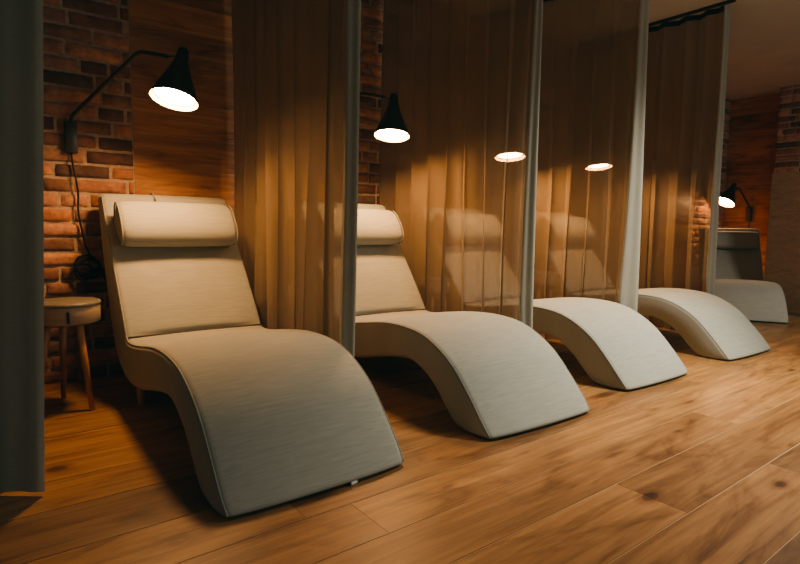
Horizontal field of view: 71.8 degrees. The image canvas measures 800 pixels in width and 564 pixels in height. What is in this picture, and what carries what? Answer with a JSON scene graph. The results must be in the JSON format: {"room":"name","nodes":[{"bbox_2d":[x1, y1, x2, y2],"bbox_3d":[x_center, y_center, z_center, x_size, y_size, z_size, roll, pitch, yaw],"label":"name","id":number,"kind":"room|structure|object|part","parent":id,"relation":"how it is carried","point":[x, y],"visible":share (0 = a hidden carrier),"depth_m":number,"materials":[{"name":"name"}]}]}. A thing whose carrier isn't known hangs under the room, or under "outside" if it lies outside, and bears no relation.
{"room":"spa","nodes":[
{"label":"spa","id":0,"kind":"room"},
{"bbox_2d":[43,0,731,383],"bbox_3d":[-0.056,-0.886,4.309,11.600,2.624,0.220,-4,7,-37],"label":"wall","id":1,"kind":"structure","parent":0,"point":[129,143],"depth_m":3.08,"materials":[{"name":"red brick"}]},
{"bbox_2d":[64,47,198,283],"bbox_3d":[-1.345,-0.444,2.806,0.824,1.406,0.214,4,6,28],"label":"wall lamp","id":2,"kind":"object","parent":1,"relation":"attached to","point":[174,90],"visible":0.98,"depth_m":2.68,"materials":[{"name":"black metal"}]},
{"bbox_3d":[-1.420,-0.973,2.756,0.644,0.320,0.028,3,6,19],"label":"arm","id":3,"kind":"part","parent":2,"relation":"part of","materials":[{"name":"grey metal"}]},
{"bbox_3d":[-1.071,-0.978,2.611,0.217,0.298,0.220,-4,7,-37],"label":"lamp shade","id":4,"kind":"part","parent":2,"relation":"part of","materials":[{"name":"grey metal"}]},
{"bbox_2d":[152,87,195,105],"bbox_3d":[-1.071,-0.888,2.628,0.192,0.061,0.195,-4,7,-37],"label":"diffuser","id":5,"kind":"object","parent":2,"relation":"attached to","point":[164,96],"depth_m":2.63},
{"bbox_2d":[360,92,409,142],"bbox_3d":[-0.323,-0.501,3.581,0.825,1.393,0.219,4,6,27],"label":"wall lamp","id":6,"kind":"object","parent":1,"relation":"attached to","point":[391,128],"visible":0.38,"depth_m":3.38,"materials":[{"name":"black metal"}]},
{"bbox_3d":[-0.397,-1.037,3.531,0.644,0.320,0.028,3,6,19],"label":"arm","id":7,"kind":"part","parent":6,"relation":"part of","materials":[{"name":"grey metal"}]},
{"bbox_2d":[376,129,406,137],"bbox_3d":[-0.050,-0.923,3.404,0.196,0.043,0.196,-4,7,-37],"label":"diffuser","id":8,"kind":"object","parent":6,"relation":"attached to","point":[380,133],"depth_m":3.42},
{"bbox_2d":[0,315,799,563],"bbox_3d":[2.239,0.761,1.418,11.400,0.021,7.600,-4,7,-37],"label":"floor","id":9,"kind":"structure","parent":0,"point":[701,465],"depth_m":1.83,"materials":[{"name":"brown wood"}]},
{"bbox_2d":[44,297,100,410],"bbox_3d":[-1.547,0.334,2.573,0.290,0.502,0.301,-4,7,-37],"label":"stool","id":10,"kind":"object","parent":9,"relation":"on","point":[61,312],"visible":0.81,"depth_m":2.51,"materials":[{"name":"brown wood"}]},
{"bbox_3d":[-1.603,0.390,2.483,0.032,0.408,0.089,4,7,30],"label":"leg","id":11,"kind":"part","parent":10,"relation":"part of","materials":[{"name":"brown wood"}]},
{"bbox_3d":[-1.617,0.372,2.658,0.034,0.408,0.088,-4,7,-37],"label":"leg","id":12,"kind":"part","parent":10,"relation":"part of","materials":[{"name":"brown wood"}]},
{"bbox_3d":[-1.443,0.386,2.535,0.089,0.408,0.032,3,6,20],"label":"leg","id":13,"kind":"part","parent":10,"relation":"part of","materials":[{"name":"brown wood"}]},
{"bbox_2d":[98,193,403,516],"bbox_3d":[-0.793,0.089,2.474,0.687,1.026,1.886,-4,7,-37],"label":"chaise lounge","id":14,"kind":"object","parent":9,"relation":"on","point":[269,417],"visible":1,"depth_m":2.07,"materials":[{"name":"fabric"}]},
{"bbox_3d":[-1.220,0.520,2.601,0.042,0.132,0.042,-4,7,-37],"label":"leg","id":15,"kind":"part","parent":14,"relation":"part of","materials":[{"name":"brown wood"}]},
{"bbox_2d":[354,203,589,438],"bbox_3d":[0.107,0.037,3.107,0.687,1.026,1.883,-3,7,-35],"label":"chaise lounge","id":16,"kind":"object","parent":9,"relation":"on","point":[495,376],"visible":0.78,"depth_m":2.61,"materials":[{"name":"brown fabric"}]},
{"bbox_2d":[519,288,687,389],"bbox_3d":[0.929,-0.022,3.806,0.687,1.026,1.883,-3,7,-36],"label":"chaise lounge","id":17,"kind":"object","parent":9,"relation":"on","point":[614,344],"visible":0.38,"depth_m":3.20,"materials":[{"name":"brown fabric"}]},
{"bbox_2d":[618,288,770,359],"bbox_3d":[1.902,-0.080,4.519,0.687,1.026,1.883,-3,7,-36],"label":"chaise lounge","id":18,"kind":"object","parent":9,"relation":"on","point":[710,325],"visible":0.38,"depth_m":3.90,"materials":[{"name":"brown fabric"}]},
{"bbox_2d":[706,227,787,322],"bbox_3d":[3.685,-0.145,6.019,0.639,0.903,1.751,3,6,23],"label":"chaise lounge","id":19,"kind":"object","parent":9,"relation":"on","point":[739,281],"visible":0.59,"depth_m":5.81,"materials":[{"name":"brown"}]},
{"bbox_2d":[764,172,799,316],"bbox_3d":[4.471,-0.325,5.105,0.075,1.464,1.920,-4,7,-37],"label":"wall","id":20,"kind":"structure","parent":9,"relation":"on","point":[782,259],"depth_m":5.70,"materials":[{"name":"wood"},{"name":"brown veneer"}]},
{"bbox_3d":[4.474,-0.852,5.049,0.050,0.405,1.900,-4,7,-37],"label":"panel","id":21,"kind":"part","parent":20,"relation":"part of","materials":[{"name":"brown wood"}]},
{"bbox_2d":[638,0,799,100],"bbox_3d":[1.911,-1.958,1.626,11.600,0.100,6.700,-4,7,-37],"label":"ceiling","id":22,"kind":"structure","parent":0,"point":[764,35],"depth_m":5.12,"materials":[{"name":"paint"}]},
{"bbox_2d":[649,0,735,26],"bbox_3d":[2.124,-2.209,4.769,0.028,0.022,1.420,-4,7,-37],"label":"rail","id":23,"kind":"object","parent":22,"relation":"attached to","point":[723,3],"visible":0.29,"depth_m":4.45,"materials":[{"name":"grey metal"}]},
{"bbox_2d":[619,5,729,330],"bbox_3d":[2.116,-0.905,4.893,0.134,2.575,1.396,-4,7,-37],"label":"sheer curtain","id":24,"kind":"object","parent":23,"relation":"hanging from","point":[685,64],"visible":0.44,"depth_m":4.57,"materials":[{"name":"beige fabric"}]},
{"bbox_3d":[-1.507,-1.980,2.003,0.028,0.022,1.440,-4,7,-37],"label":"rail","id":25,"kind":"object","parent":22,"relation":"attached to","visible":0},
{"bbox_2d":[0,0,44,491],"bbox_3d":[-1.528,-0.679,2.152,0.232,2.575,1.392,-4,7,-37],"label":"sheer curtain","id":26,"kind":"object","parent":25,"relation":"hanging from","point":[22,446],"visible":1,"depth_m":1.68,"materials":[{"name":"black fabric"}]},
{"bbox_3d":[-0.563,-2.038,2.703,0.028,0.022,1.465,-4,7,-37],"label":"rail","id":27,"kind":"object","parent":22,"relation":"attached to","visible":0},
{"bbox_2d":[231,0,360,356],"bbox_3d":[-0.596,-0.736,2.845,0.132,2.575,1.397,-4,7,-37],"label":"sheer curtain","id":28,"kind":"object","parent":27,"relation":"hanging from","point":[296,63],"visible":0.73,"depth_m":2.71,"materials":[{"name":"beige fabric"}]},
{"bbox_3d":[0.328,-2.094,3.386,0.028,0.022,1.455,-4,7,-37],"label":"rail","id":29,"kind":"object","parent":22,"relation":"attached to","visible":0},
{"bbox_2d":[379,0,542,328],"bbox_3d":[0.309,-0.791,3.516,0.142,2.575,1.416,-4,7,-37],"label":"sheer curtain","id":30,"kind":"object","parent":29,"relation":"hanging from","point":[462,74],"visible":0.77,"depth_m":3.39,"materials":[{"name":"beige fabric"}]},
{"bbox_2d":[722,93,780,279],"bbox_3d":[6.340,-0.909,5.383,0.220,2.620,7.000,-4,7,-37],"label":"wall","id":31,"kind":"structure","parent":0,"point":[754,123],"depth_m":7.33,"materials":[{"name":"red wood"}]},
{"bbox_2d":[719,183,752,227],"bbox_3d":[4.362,-0.805,7.283,0.631,0.982,0.263,-4,7,-37],"label":"wall lamp","id":32,"kind":"object","parent":31,"relation":"attached to","point":[727,198],"visible":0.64,"depth_m":7.15,"materials":[{"name":"grey metal"}]},
{"bbox_2d":[719,197,733,204],"bbox_3d":[4.208,-1.050,7.144,0.171,0.104,0.200,-1,6,-15],"label":"diffuser","id":33,"kind":"object","parent":32,"relation":"attached to","point":[723,200],"depth_m":7.12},
{"bbox_3d":[4.203,-1.125,7.141,0.236,0.322,0.251,4,7,33],"label":"lamp shade","id":34,"kind":"part","parent":32,"relation":"part of","materials":[{"name":"grey metal"}]},
{"bbox_3d":[4.487,-1.105,7.273,0.362,0.270,0.035,-2,6,-24],"label":"arm","id":35,"kind":"part","parent":32,"relation":"part of","materials":[{"name":"grey metal"}]},
{"bbox_2d":[771,85,799,212],"bbox_3d":[5.507,-0.988,6.064,0.338,2.624,2.419,-4,7,-37],"label":"wall pier","id":36,"kind":"object","parent":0,"point":[787,158],"visible":0.3,"depth_m":6.74,"materials":[{"name":"red brick"}]},
{"bbox_3d":[1.175,-2.147,4.028,0.028,0.022,1.455,-4,7,-37],"label":"rail","id":37,"kind":"object","parent":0,"visible":0},
{"bbox_2d":[520,0,649,339],"bbox_3d":[1.154,-0.843,4.147,0.155,2.575,1.416,-4,7,-37],"label":"sheer curtain","id":38,"kind":"object","parent":37,"relation":"hanging from","point":[590,48],"visible":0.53,"depth_m":3.91,"materials":[{"name":"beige fabric"}]}
]}

